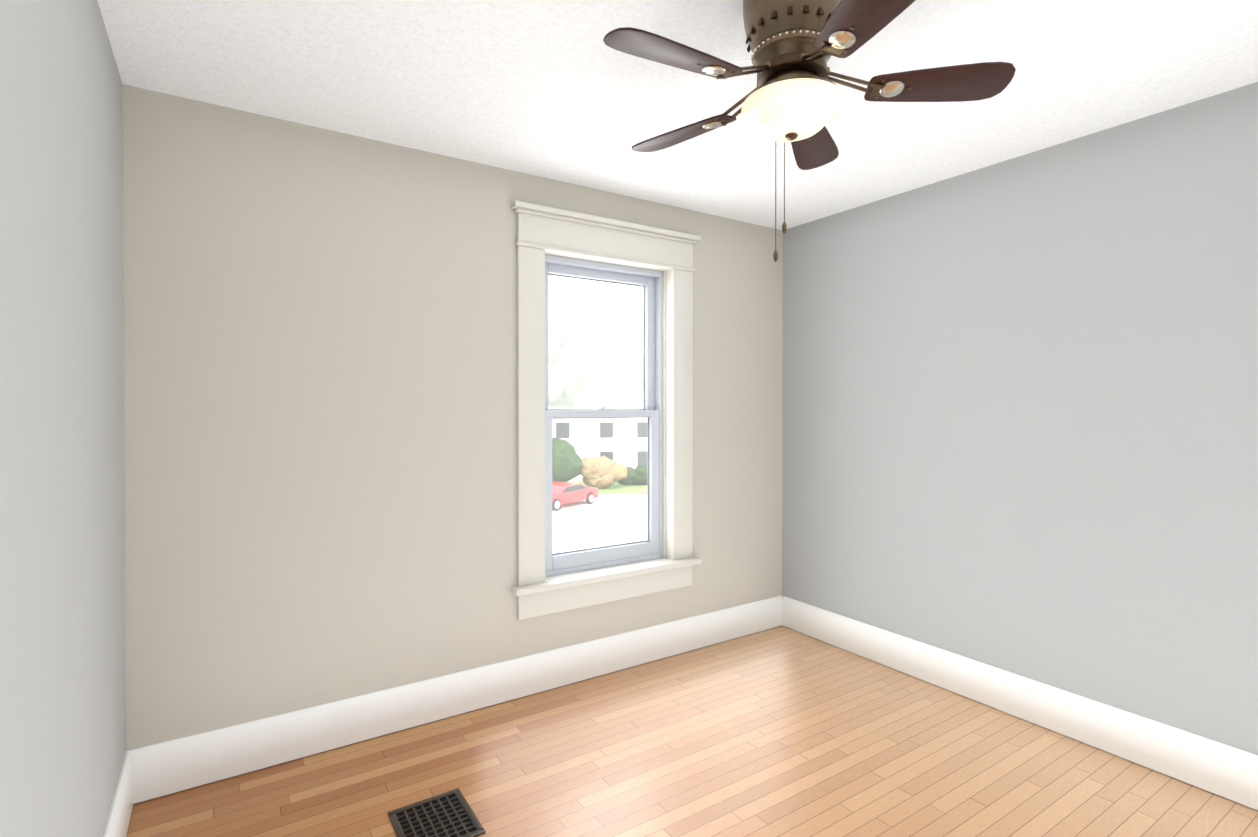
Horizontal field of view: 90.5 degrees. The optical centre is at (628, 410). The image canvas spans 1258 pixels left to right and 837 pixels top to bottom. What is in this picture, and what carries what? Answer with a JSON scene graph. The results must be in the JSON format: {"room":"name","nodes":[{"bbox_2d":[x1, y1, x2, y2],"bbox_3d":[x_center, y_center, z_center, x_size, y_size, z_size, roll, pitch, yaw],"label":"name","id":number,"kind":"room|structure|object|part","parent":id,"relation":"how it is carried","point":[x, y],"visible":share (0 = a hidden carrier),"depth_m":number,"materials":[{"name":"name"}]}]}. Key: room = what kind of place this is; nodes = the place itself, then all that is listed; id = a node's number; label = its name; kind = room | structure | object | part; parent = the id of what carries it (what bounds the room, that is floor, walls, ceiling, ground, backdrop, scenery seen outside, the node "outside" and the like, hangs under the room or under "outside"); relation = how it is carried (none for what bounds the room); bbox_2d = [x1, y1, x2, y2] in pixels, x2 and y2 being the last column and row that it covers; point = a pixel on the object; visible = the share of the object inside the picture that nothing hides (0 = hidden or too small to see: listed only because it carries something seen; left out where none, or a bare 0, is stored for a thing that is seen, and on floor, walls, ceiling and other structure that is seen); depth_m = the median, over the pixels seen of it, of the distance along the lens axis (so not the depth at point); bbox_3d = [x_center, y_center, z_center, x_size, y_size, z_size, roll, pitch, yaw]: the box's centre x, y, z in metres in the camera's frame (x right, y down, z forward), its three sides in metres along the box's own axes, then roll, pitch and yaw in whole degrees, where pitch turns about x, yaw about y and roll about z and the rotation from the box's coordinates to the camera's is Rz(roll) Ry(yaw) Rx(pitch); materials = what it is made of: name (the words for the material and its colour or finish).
{"room":"empty bedroom","nodes":[
{"label":"empty bedroom","id":0,"kind":"room"},
{"bbox_2d":[0,0,125,836],"bbox_3d":[-0.898,0.128,0.676,0.220,2.440,3.730,0,0,-33],"label":"wall","id":1,"kind":"structure","parent":0,"point":[62,620],"depth_m":1.27,"materials":[{"name":"grey paint"}]},
{"bbox_2d":[103,753,132,836],"bbox_3d":[-0.792,1.254,0.742,0.020,0.178,3.270,0,0,-33],"label":"baseboard","id":2,"kind":"structure","parent":1,"relation":"attached to","point":[118,821],"depth_m":1.92,"materials":[{"name":"white paint"}]},
{"bbox_2d":[122,84,782,750],"bbox_3d":[-0.441,0.110,3.076,3.180,2.440,0.220,0,0,-33],"label":"wall","id":3,"kind":"structure","parent":0,"point":[320,376],"depth_m":2.49,"materials":[{"name":"beige paint"}]},
{"bbox_2d":[126,595,782,803],"bbox_3d":[-0.375,1.238,2.984,3.180,0.178,0.020,0,0,-33],"label":"baseboard","id":4,"kind":"structure","parent":3,"relation":"attached to","point":[176,765],"depth_m":2.62,"materials":[{"name":"white paint"}]},
{"bbox_2d":[511,200,701,619],"bbox_3d":[-0.113,0.004,3.209,1.090,1.925,0.219,0,0,-33],"label":"window","id":5,"kind":"structure","parent":3,"relation":"in","point":[538,590],"depth_m":3.17,"materials":[{"name":"white paint"}]},
{"bbox_3d":[-0.166,-0.347,3.288,0.598,0.684,0.004,0,0,-33],"label":"sash glass","id":6,"kind":"part","parent":5,"relation":"part of","materials":[{"name":"clear glass"}]},
{"bbox_3d":[-0.159,-0.351,3.277,0.700,0.767,0.040,0,0,-33],"label":"window sash","id":7,"kind":"part","parent":5,"relation":"part of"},
{"bbox_3d":[-0.143,0.374,3.258,0.598,0.682,0.004,0,0,-33],"label":"sash glass","id":8,"kind":"part","parent":5,"relation":"part of","materials":[{"name":"clear glass"}]},
{"bbox_3d":[-0.136,0.390,3.247,0.700,0.788,0.040,0,0,-33],"label":"window sash","id":9,"kind":"part","parent":5,"relation":"part of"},
{"bbox_2d":[597,407,609,409],"bbox_3d":[-0.133,-0.013,3.240,0.060,0.019,0.038,0,0,-33],"label":"lock","id":10,"kind":"object","parent":5,"relation":"attached to","point":[604,408],"visible":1,"depth_m":3.23,"materials":[{"name":"grey plastic"}]},
{"bbox_3d":[-0.148,0.025,3.263,0.760,1.579,0.092,0,0,-33],"label":"frame","id":11,"kind":"part","parent":5,"relation":"part of","materials":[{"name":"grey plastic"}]},
{"bbox_2d":[545,250,671,558],"bbox_3d":[-0.159,0.027,3.279,0.800,1.624,0.250,0,0,-33],"label":"liner","id":12,"kind":"object","parent":5,"relation":"in","point":[666,413],"visible":0.19,"depth_m":3.41,"materials":[{"name":"white paint"}]},
{"bbox_2d":[97,0,1257,229],"bbox_3d":[0.523,-1.174,1.600,3.620,0.150,3.730,0,0,-33],"label":"ceiling","id":13,"kind":"structure","parent":0,"point":[557,90],"depth_m":2.07,"materials":[{"name":"paint"}]},
{"bbox_2d":[603,0,1015,261],"bbox_3d":[0.395,-0.762,1.628,1.014,0.674,1.037,0,0,-33],"label":"ceiling fan","id":14,"kind":"object","parent":13,"relation":"hanging from","point":[795,97],"visible":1,"depth_m":1.56,"materials":[{"name":"brown wood"}]},
{"bbox_3d":[0.108,-0.833,1.460,0.351,0.033,0.132,0,0,-29],"label":"blade","id":15,"kind":"part","parent":14,"relation":"part of","materials":[{"name":"brown wood"}]},
{"bbox_3d":[0.159,-0.836,1.886,0.351,0.033,0.132,0,1,43],"label":"blade","id":16,"kind":"part","parent":14,"relation":"part of","materials":[{"name":"brown wood"}]},
{"bbox_3d":[0.427,-0.905,1.637,0.252,0.388,0.252,0,0,-33],"label":"motor","id":17,"kind":"part","parent":14,"relation":"part of","materials":[{"name":"brown metal"}]},
{"bbox_3d":[0.427,-0.769,1.638,0.260,0.087,0.260,0,0,-33],"label":"lamp shade","id":18,"kind":"part","parent":14,"relation":"part of","materials":[{"name":"beige glass"}]},
{"bbox_3d":[0.581,-0.837,1.969,0.132,0.033,0.351,0,0,25],"label":"blade","id":19,"kind":"part","parent":14,"relation":"part of","materials":[{"name":"brown wood"}]},
{"bbox_3d":[0.497,-0.832,1.279,0.132,0.033,0.351,0,0,-11],"label":"blade","id":20,"kind":"part","parent":14,"relation":"part of","materials":[{"name":"brown wood"}]},
{"bbox_3d":[0.790,-0.834,1.593,0.351,0.033,0.132,0,0,7],"label":"blade","id":21,"kind":"part","parent":14,"relation":"part of","materials":[{"name":"brown wood"}]},
{"bbox_2d":[126,626,1257,836],"bbox_3d":[0.523,1.401,1.618,3.620,0.120,3.730,0,0,-33],"label":"floor","id":22,"kind":"structure","parent":0,"point":[781,731],"depth_m":2.31,"materials":[{"name":"brown wood"}]},
{"bbox_2d":[388,788,485,836],"bbox_3d":[-0.628,1.335,2.022,0.240,0.006,0.270,0,0,-33],"label":"floor vent","id":23,"kind":"object","parent":22,"relation":"in","point":[449,814],"visible":1,"depth_m":2.04,"materials":[{"name":"grey metal"}]},
{"bbox_2d":[782,82,1257,754],"bbox_3d":[1.944,0.114,2.542,0.220,2.440,3.730,0,0,-33],"label":"wall","id":24,"kind":"structure","parent":0,"point":[1020,416],"depth_m":2.60,"materials":[{"name":"grey paint"}]},
{"bbox_2d":[782,596,1257,809],"bbox_3d":[1.849,1.242,2.476,0.020,0.178,3.270,0,0,-33],"label":"baseboard","id":25,"kind":"structure","parent":24,"relation":"attached to","point":[1229,772],"depth_m":2.59,"materials":[{"name":"white paint"}]},
{"label":"outside","id":26,"kind":"structure","parent":0,"visible":0},
{"bbox_2d":[552,474,646,553],"bbox_3d":[-18.883,4.565,47.251,260.000,0.300,220.000,0,0,-33],"label":"ground","id":27,"kind":"structure","parent":26,"point":[581,521],"depth_m":25.53,"materials":[{"name":"white concrete"}]},
{"bbox_2d":[552,481,598,510],"bbox_3d":[-3.214,4.000,29.771,1.634,1.079,3.810,0,1,36],"label":"car","id":28,"kind":"object","parent":27,"relation":"on","point":[573,496],"depth_m":29.30,"materials":[{"name":"red metal"}]},
{"bbox_2d":[548,345,646,468],"bbox_3d":[-4.171,-0.428,49.753,13.800,9.650,10.000,0,0,-12],"label":"house","id":29,"kind":"structure","parent":27,"relation":"on","point":[603,400],"depth_m":45.91,"materials":[{"name":"white"}]},
{"bbox_2d":[567,481,646,494],"bbox_3d":[-3.217,4.473,36.312,32.000,0.040,6.000,0,0,-6],"label":"lawn","id":30,"kind":"structure","parent":27,"relation":"on","point":[617,488],"depth_m":35.38,"materials":[{"name":"green plant"}]},
{"bbox_2d":[552,437,582,481],"bbox_3d":[-5.220,3.010,35.215,5.187,3.095,3.214,0,0,-6],"label":"bush","id":31,"kind":"object","parent":30,"relation":"on","point":[558,475],"depth_m":34.16,"materials":[{"name":"green plant"}]},
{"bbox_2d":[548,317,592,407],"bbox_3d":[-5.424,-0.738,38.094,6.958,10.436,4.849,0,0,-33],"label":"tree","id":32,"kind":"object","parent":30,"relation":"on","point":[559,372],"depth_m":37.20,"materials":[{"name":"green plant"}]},
{"bbox_2d":[581,456,626,488],"bbox_3d":[-1.529,3.520,35.981,2.891,1.944,2.216,0,0,-6],"label":"bush","id":33,"kind":"object","parent":30,"relation":"on","point":[599,466],"depth_m":35.26,"materials":[{"name":"yellow plant"}]},
{"bbox_2d":[618,465,646,484],"bbox_3d":[0.666,3.852,37.638,3.151,1.243,1.857,0,0,-6],"label":"bush","id":34,"kind":"object","parent":30,"relation":"on","point":[633,475],"depth_m":36.99,"materials":[{"name":"green plant"}]}
]}

